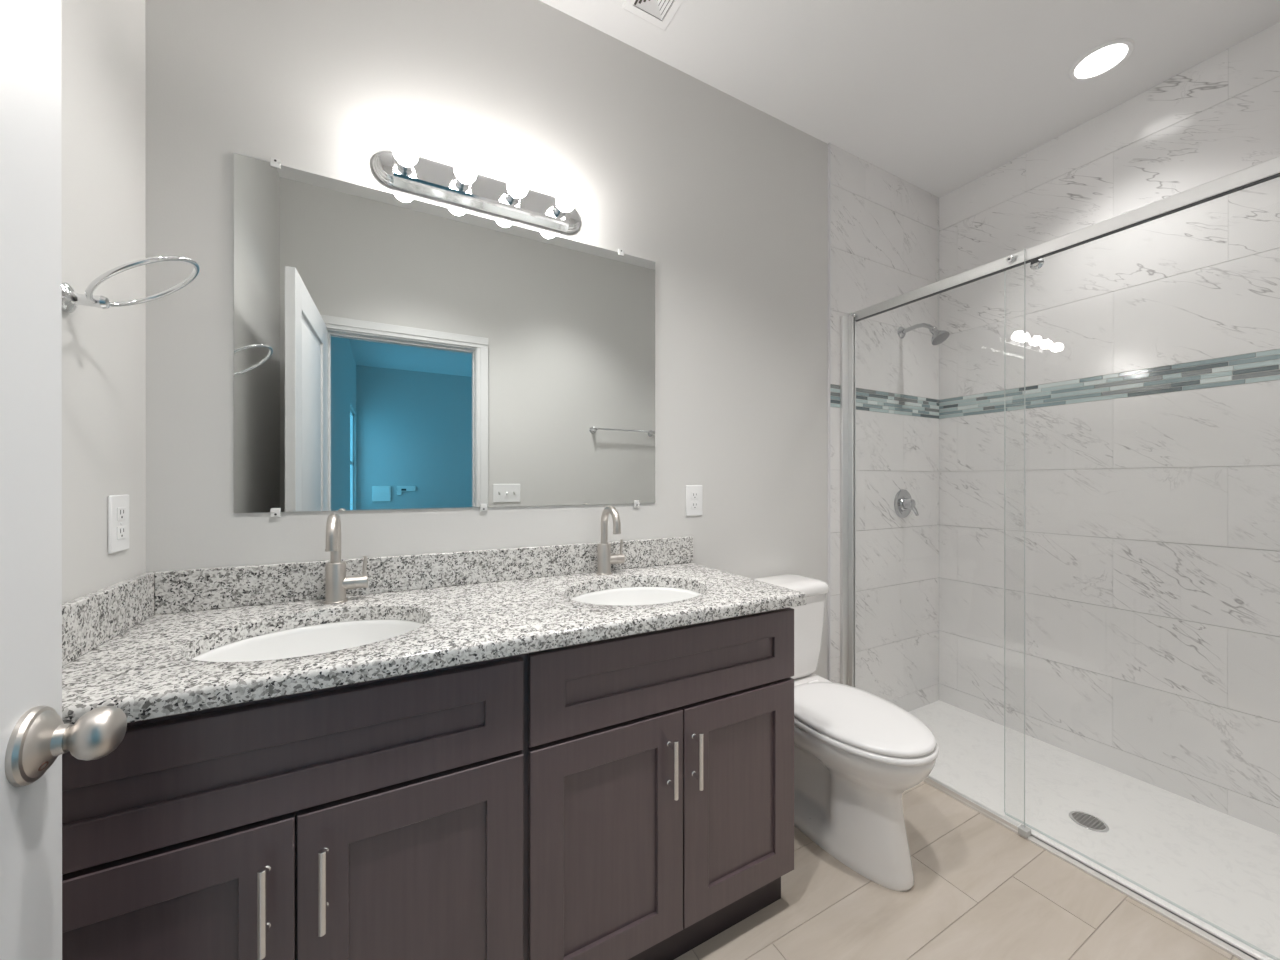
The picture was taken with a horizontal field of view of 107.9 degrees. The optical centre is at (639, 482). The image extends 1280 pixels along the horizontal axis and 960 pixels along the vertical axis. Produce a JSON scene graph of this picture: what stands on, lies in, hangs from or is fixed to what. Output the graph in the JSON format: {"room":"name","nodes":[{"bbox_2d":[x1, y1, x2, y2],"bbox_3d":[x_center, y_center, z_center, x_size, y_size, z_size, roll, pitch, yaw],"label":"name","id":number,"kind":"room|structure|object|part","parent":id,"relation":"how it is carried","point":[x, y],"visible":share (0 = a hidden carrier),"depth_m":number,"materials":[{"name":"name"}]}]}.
{"room":"bathroom","nodes":[
{"label":"bathroom","id":0,"kind":"room"},
{"bbox_2d":[61,0,145,602],"bbox_3d":[-0.846,-0.179,0.390,0.120,2.893,1.510,0,0,-28],"label":"wall","id":1,"kind":"structure","parent":0,"point":[103,41],"depth_m":0.92,"materials":[{"name":"white paint"}]},
{"bbox_2d":[108,495,128,553],"bbox_3d":[-1.085,0.085,0.971,0.008,0.118,0.077,0,0,-28],"label":"electrical outlet","id":2,"kind":"object","parent":1,"relation":"attached to","point":[118,505],"visible":1,"depth_m":0.96,"materials":[{"name":"white plastic"}]},
{"bbox_2d":[117,507,125,520],"bbox_3d":[-1.083,0.066,0.973,0.002,0.027,0.033,0,0,-28],"label":"receptacle","id":3,"kind":"object","parent":2,"relation":"attached to","point":[121,511],"depth_m":0.97,"materials":[{"name":"grey plastic"}]},
{"bbox_2d":[117,525,125,539],"bbox_3d":[-1.083,0.104,0.973,0.002,0.027,0.033,0,0,-28],"label":"receptacle","id":4,"kind":"object","parent":2,"relation":"attached to","point":[121,529],"depth_m":0.97,"materials":[{"name":"grey plastic"}]},
{"bbox_2d":[62,256,199,312],"bbox_3d":[-0.920,-0.358,0.843,0.179,0.121,0.172,0,0,-28],"label":"towel ring","id":5,"kind":"object","parent":1,"relation":"attached to","point":[71,299],"visible":0.99,"depth_m":0.82,"materials":[{"name":"silver metal"}]},
{"bbox_3d":[-0.979,-0.322,0.824,0.056,0.050,0.050,0,0,-28],"label":"post","id":6,"kind":"part","parent":5,"relation":"part of","materials":[{"name":"silver metal"}]},
{"bbox_2d":[145,0,938,711],"bbox_3d":[0.230,-0.180,1.885,3.430,2.893,0.131,0,0,-28],"label":"wall","id":7,"kind":"structure","parent":0,"point":[760,232],"depth_m":1.70,"materials":[{"name":"white paint"}]},
{"bbox_2d":[155,536,692,614],"bbox_3d":[-0.463,0.258,1.440,1.506,0.099,0.019,0,0,-28],"label":"backsplash","id":8,"kind":"structure","parent":7,"relation":"attached to","point":[189,590],"depth_m":1.31,"materials":[{"name":"white stone"}]},
{"bbox_2d":[234,153,654,516],"bbox_3d":[-0.475,-0.370,1.439,1.206,0.916,0.011,0,0,-28],"label":"wall mirror","id":9,"kind":"object","parent":7,"relation":"attached to","point":[392,351],"visible":1,"depth_m":1.35,"materials":[{"name":"grey mirror"}]},
{"bbox_2d":[372,139,580,232],"bbox_3d":[-0.444,-0.886,1.385,0.614,0.100,0.122,0,0,-28],"label":"vanity light","id":10,"kind":"object","parent":7,"relation":"attached to","point":[402,168],"visible":1,"depth_m":1.38,"materials":[{"name":"silver metal"}]},
{"bbox_2d":[396,160,413,173],"bbox_3d":[-0.650,-0.886,1.289,0.047,0.047,0.022,0,0,-28],"label":"socket","id":11,"kind":"object","parent":10,"relation":"attached to","point":[400,169],"depth_m":1.29,"materials":[{"name":"silver metal"}]},
{"bbox_3d":[-0.631,-0.886,1.254,0.062,0.062,0.066,0,0,-28],"label":"bulb","id":12,"kind":"part","parent":10,"relation":"part of","materials":[{"name":"white glass"}]},
{"bbox_2d":[454,175,470,189],"bbox_3d":[-0.516,-0.886,1.361,0.047,0.047,0.022,0,0,-28],"label":"socket","id":13,"kind":"object","parent":10,"relation":"attached to","point":[458,185],"depth_m":1.36,"materials":[{"name":"silver metal"}]},
{"bbox_3d":[-0.497,-0.886,1.325,0.062,0.062,0.066,0,0,-28],"label":"bulb","id":14,"kind":"part","parent":10,"relation":"part of","materials":[{"name":"white glass"}]},
{"bbox_2d":[506,189,520,203],"bbox_3d":[-0.387,-0.886,1.430,0.047,0.047,0.022,0,0,-28],"label":"socket","id":15,"kind":"object","parent":10,"relation":"attached to","point":[510,199],"depth_m":1.43,"materials":[{"name":"silver metal"}]},
{"bbox_3d":[-0.368,-0.886,1.395,0.062,0.062,0.066,0,0,-28],"label":"bulb","id":16,"kind":"part","parent":10,"relation":"part of","materials":[{"name":"white glass"}]},
{"bbox_2d":[553,202,566,216],"bbox_3d":[-0.253,-0.886,1.502,0.047,0.047,0.022,0,0,-28],"label":"socket","id":17,"kind":"object","parent":10,"relation":"attached to","point":[557,212],"depth_m":1.50,"materials":[{"name":"silver metal"}]},
{"bbox_3d":[-0.234,-0.886,1.466,0.062,0.062,0.066,0,0,-28],"label":"bulb","id":18,"kind":"part","parent":10,"relation":"part of","materials":[{"name":"white glass"}]},
{"bbox_2d":[686,485,701,515],"bbox_3d":[0.211,0.070,1.810,0.077,0.118,0.008,0,0,-28],"label":"electrical outlet","id":19,"kind":"object","parent":7,"relation":"attached to","point":[693,492],"visible":1,"depth_m":1.80,"materials":[{"name":"white plastic"}]},
{"bbox_2d":[691,492,697,498],"bbox_3d":[0.213,0.051,1.807,0.033,0.027,0.002,0,0,-28],"label":"receptacle","id":20,"kind":"object","parent":19,"relation":"attached to","point":[694,495],"depth_m":1.81,"materials":[{"name":"grey plastic"}]},
{"bbox_2d":[691,502,697,508],"bbox_3d":[0.213,0.090,1.807,0.033,0.027,0.002,0,0,-28],"label":"receptacle","id":21,"kind":"object","parent":19,"relation":"attached to","point":[694,505],"depth_m":1.81,"materials":[{"name":"grey plastic"}]},
{"bbox_3d":[0.879,-0.180,2.166,0.006,2.793,0.011,0,0,-28],"label":"tile edge trim","id":22,"kind":"part","parent":7,"relation":"part of","materials":[{"name":"white"}]},
{"bbox_2d":[894,489,918,517],"bbox_3d":[1.383,0.111,2.398,0.148,0.148,0.061,0,0,-28],"label":"shower valve","id":23,"kind":"object","parent":7,"relation":"attached to","point":[903,502],"visible":1,"depth_m":2.40,"materials":[{"name":"silver metal"}]},
{"bbox_3d":[1.391,0.127,2.394,0.070,0.091,0.047,0,0,-28],"label":"lever handle","id":24,"kind":"part","parent":23,"relation":"part of","materials":[{"name":"silver metal"}]},
{"bbox_2d":[897,323,949,344],"bbox_3d":[1.410,-0.738,2.315,0.082,0.138,0.232,0,0,-28],"label":"showerhead","id":25,"kind":"object","parent":7,"relation":"attached to","point":[938,336],"visible":1,"depth_m":2.26,"materials":[{"name":"silver metal"}]},
{"bbox_3d":[1.396,-0.770,2.341,0.020,0.052,0.157,0,0,-28],"label":"arm","id":26,"kind":"part","parent":25,"relation":"part of","materials":[{"name":"silver metal"}]},
{"bbox_2d":[539,0,1279,197],"bbox_3d":[0.612,-1.606,1.171,3.430,0.060,1.750,0,0,-28],"label":"ceiling","id":27,"kind":"structure","parent":0,"point":[938,96],"depth_m":1.72,"materials":[{"name":"white paint"}]},
{"bbox_2d":[622,0,683,30],"bbox_3d":[0.053,-1.571,1.509,0.166,0.010,0.166,0,0,-28],"label":"ceiling vent","id":28,"kind":"object","parent":27,"relation":"in","point":[659,13],"visible":1,"depth_m":1.55,"materials":[{"name":"grey"}]},
{"bbox_2d":[1068,38,1134,80],"bbox_3d":[1.719,-1.569,1.739,0.176,0.015,0.176,0,0,-28],"label":"recessed light","id":29,"kind":"object","parent":27,"relation":"in","point":[1105,57],"visible":1,"depth_m":1.73,"materials":[{"name":"white paint"}]},
{"bbox_2d":[674,781,1240,959],"bbox_3d":[0.256,1.248,0.914,2.557,0.060,1.630,0,0,-28],"label":"floor","id":30,"kind":"structure","parent":0,"point":[981,890],"depth_m":1.31,"materials":[{"name":"beige tile"}]},
{"bbox_2d":[62,654,523,959],"bbox_3d":[-0.682,0.780,1.005,0.747,0.874,0.576,0,0,-28],"label":"vanity cabinet","id":31,"kind":"object","parent":30,"relation":"on","point":[379,819],"visible":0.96,"depth_m":0.79,"materials":[{"name":"brown wood"}]},
{"bbox_3d":[-0.737,0.830,0.701,0.354,0.540,0.019,0,0,-28],"label":"door","id":32,"kind":"part","parent":31,"relation":"part of","materials":[{"name":"brown wood"}]},
{"bbox_3d":[-0.600,0.678,0.743,0.013,0.137,0.036,0,0,-28],"label":"handle","id":33,"kind":"part","parent":31,"relation":"part of","materials":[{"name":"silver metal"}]},
{"bbox_3d":[-0.531,0.678,0.780,0.013,0.137,0.036,0,0,-28],"label":"handle","id":34,"kind":"part","parent":31,"relation":"part of","materials":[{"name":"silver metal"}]},
{"bbox_3d":[-0.411,0.829,0.876,0.379,0.540,0.019,0,0,-28],"label":"door","id":35,"kind":"part","parent":31,"relation":"part of","materials":[{"name":"brown wood"}]},
{"bbox_2d":[524,608,793,959],"bbox_3d":[-0.016,0.780,1.363,0.764,0.874,0.576,0,0,-28],"label":"vanity cabinet","id":36,"kind":"object","parent":30,"relation":"on","point":[659,765],"visible":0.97,"depth_m":1.11,"materials":[{"name":"brown wood"}]},
{"bbox_2d":[62,536,806,723],"bbox_3d":[-0.341,0.275,1.193,1.526,0.134,0.571,0,0,-28],"label":"countertop","id":37,"kind":"structure","parent":36,"relation":"on","point":[131,645],"depth_m":1.07,"materials":[{"name":"white stone"}]},
{"bbox_2d":[193,619,423,661],"bbox_3d":[-0.673,0.429,0.982,0.466,0.172,0.378,0,0,-28],"label":"sink","id":38,"kind":"object","parent":37,"relation":"in","point":[328,637],"visible":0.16,"depth_m":1.10,"materials":[{"name":"white porcelain"}]},
{"bbox_2d":[323,513,367,603],"bbox_3d":[-0.743,0.191,1.171,0.098,0.232,0.140,0,0,-28],"label":"faucet","id":39,"kind":"object","parent":37,"relation":"on","point":[336,581],"visible":1,"depth_m":1.18,"materials":[{"name":"silver metal"}]},
{"bbox_3d":[-0.759,0.140,1.154,0.026,0.130,0.125,0,0,-28],"label":"spout","id":40,"kind":"part","parent":39,"relation":"part of","materials":[{"name":"silver metal"}]},
{"bbox_3d":[-0.746,0.261,1.218,0.059,0.033,0.033,0,0,-28],"label":"handle","id":41,"kind":"part","parent":39,"relation":"part of","materials":[{"name":"silver metal"}]},
{"bbox_3d":[-0.726,0.225,1.229,0.012,0.060,0.010,0,0,-28],"label":"lever","id":42,"kind":"part","parent":39,"relation":"part of","materials":[{"name":"silver metal"}]},
{"bbox_2d":[596,505,624,574],"bbox_3d":[-0.080,0.191,1.538,0.098,0.232,0.140,0,0,-28],"label":"faucet","id":43,"kind":"object","parent":37,"relation":"on","point":[605,559],"visible":1,"depth_m":1.55,"materials":[{"name":"silver metal"}]},
{"bbox_3d":[-0.097,0.140,1.521,0.026,0.130,0.125,0,0,-28],"label":"spout","id":44,"kind":"part","parent":43,"relation":"part of","materials":[{"name":"silver metal"}]},
{"bbox_3d":[-0.084,0.261,1.585,0.059,0.033,0.033,0,0,-28],"label":"handle","id":45,"kind":"part","parent":43,"relation":"part of","materials":[{"name":"silver metal"}]},
{"bbox_3d":[-0.064,0.225,1.596,0.012,0.060,0.010,0,0,-28],"label":"lever","id":46,"kind":"part","parent":43,"relation":"part of","materials":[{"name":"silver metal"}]},
{"bbox_2d":[571,587,700,605],"bbox_3d":[-0.007,0.429,1.348,0.466,0.172,0.378,0,0,-28],"label":"sink","id":47,"kind":"object","parent":37,"relation":"in","point":[626,595],"visible":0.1,"depth_m":1.51,"materials":[{"name":"white ceramic"}]},
{"bbox_3d":[-0.065,0.829,1.062,0.379,0.540,0.019,0,0,-28],"label":"door","id":48,"kind":"part","parent":36,"relation":"part of","materials":[{"name":"brown wood"}]},
{"bbox_3d":[0.101,0.455,1.151,0.756,0.190,0.019,0,0,-28],"label":"drawer","id":49,"kind":"part","parent":36,"relation":"part of","materials":[{"name":"brown wood"}]},
{"bbox_3d":[0.079,0.677,1.107,0.013,0.137,0.036,0,0,-28],"label":"handle","id":50,"kind":"part","parent":36,"relation":"part of","materials":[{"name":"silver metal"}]},
{"bbox_3d":[0.142,0.677,1.141,0.013,0.137,0.036,0,0,-28],"label":"handle","id":51,"kind":"part","parent":36,"relation":"part of","materials":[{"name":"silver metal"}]},
{"bbox_3d":[0.270,0.829,1.241,0.373,0.540,0.019,0,0,-28],"label":"door","id":52,"kind":"part","parent":36,"relation":"part of","materials":[{"name":"brown wood"}]},
{"bbox_2d":[755,574,938,891],"bbox_3d":[0.668,0.806,1.646,0.408,0.822,0.705,0,0,-28],"label":"toilet","id":53,"kind":"object","parent":30,"relation":"on","point":[857,752],"visible":0.69,"depth_m":1.48,"materials":[{"name":"white ceramic"}]},
{"bbox_3d":[0.550,0.420,1.867,0.408,0.050,0.204,0,0,-28],"label":"tank lid","id":54,"kind":"part","parent":53,"relation":"part of","materials":[{"name":"white ceramic"}]},
{"bbox_3d":[0.550,0.612,1.867,0.392,0.334,0.183,0,0,-28],"label":"tank","id":55,"kind":"part","parent":53,"relation":"part of","materials":[{"name":"white ceramic"}]},
{"bbox_3d":[0.683,1.013,1.619,0.374,0.408,0.632,0,0,-28],"label":"bowl","id":56,"kind":"part","parent":53,"relation":"part of","materials":[{"name":"white ceramic"}]},
{"bbox_3d":[0.716,0.774,1.557,0.364,0.026,0.492,0,0,-28],"label":"lid","id":57,"kind":"part","parent":53,"relation":"part of","materials":[{"name":"white plastic"}]},
{"bbox_3d":[0.716,0.798,1.557,0.374,0.020,0.503,0,0,-28],"label":"seat","id":58,"kind":"part","parent":53,"relation":"part of","materials":[{"name":"white plastic"}]},
{"bbox_2d":[840,156,1279,959],"bbox_3d":[1.331,0.207,1.559,0.078,2.021,1.494,0,0,-28],"label":"shower door frame","id":59,"kind":"structure","parent":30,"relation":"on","point":[1268,170],"depth_m":1.70,"materials":[{"name":"silver metal"}]},
{"bbox_3d":[1.161,0.195,1.902,0.008,1.996,0.683,0,0,-28],"label":"glass panel","id":60,"kind":"part","parent":59,"relation":"part of","materials":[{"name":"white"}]},
{"bbox_3d":[1.357,-0.783,1.571,0.020,0.041,1.490,0,0,-28],"label":"header rail","id":61,"kind":"part","parent":59,"relation":"part of","materials":[{"name":"silver metal"}]},
{"bbox_2d":[1004,258,1279,959],"bbox_3d":[1.521,0.211,1.314,0.022,1.972,0.840,0,0,-28],"label":"sliding shower door","id":62,"kind":"structure","parent":59,"relation":"hanging from","point":[1037,264],"depth_m":1.59,"materials":[{"name":"clear glass"}]},
{"bbox_3d":[1.516,0.208,1.311,0.008,1.966,0.840,0,0,-28],"label":"glass panel","id":63,"kind":"part","parent":62,"relation":"part of","materials":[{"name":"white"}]},
{"bbox_2d":[909,700,1279,959],"bbox_3d":[1.682,1.232,1.747,0.744,0.070,1.492,0,0,-28],"label":"shower tray","id":64,"kind":"object","parent":30,"relation":"on","point":[1221,868],"visible":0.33,"depth_m":1.64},
{"bbox_2d":[1069,811,1108,832],"bbox_3d":[1.596,1.205,1.657,0.104,0.004,0.104,0,0,-28],"label":"shower drain","id":65,"kind":"object","parent":64,"relation":"in","point":[1088,821],"visible":1,"depth_m":1.65,"materials":[{"name":"silver metal"}]},
{"bbox_2d":[939,22,1279,834],"bbox_3d":[2.095,-0.180,1.900,0.130,2.893,1.630,0,0,-28],"label":"wall","id":66,"kind":"structure","parent":0,"point":[1152,348],"depth_m":1.91,"materials":[{"name":"white tile"}]},
{"bbox_3d":[0.943,-0.179,0.430,3.310,2.893,0.129,0,0,-28],"label":"wall","id":67,"kind":"structure","parent":0,"visible":0},
{"bbox_2d":[0,0,126,959],"bbox_3d":[-0.442,0.187,0.202,0.101,2.042,0.755,0,0,-30],"label":"door","id":68,"kind":"structure","parent":67,"relation":"in","point":[34,736],"depth_m":0.47,"materials":[{"name":"white paint"}]},
{"bbox_3d":[-0.575,0.265,0.492,0.041,0.052,0.052,0,0,-30],"label":"knob","id":69,"kind":"part","parent":68,"relation":"part of","materials":[{"name":"silver metal"}]}
]}

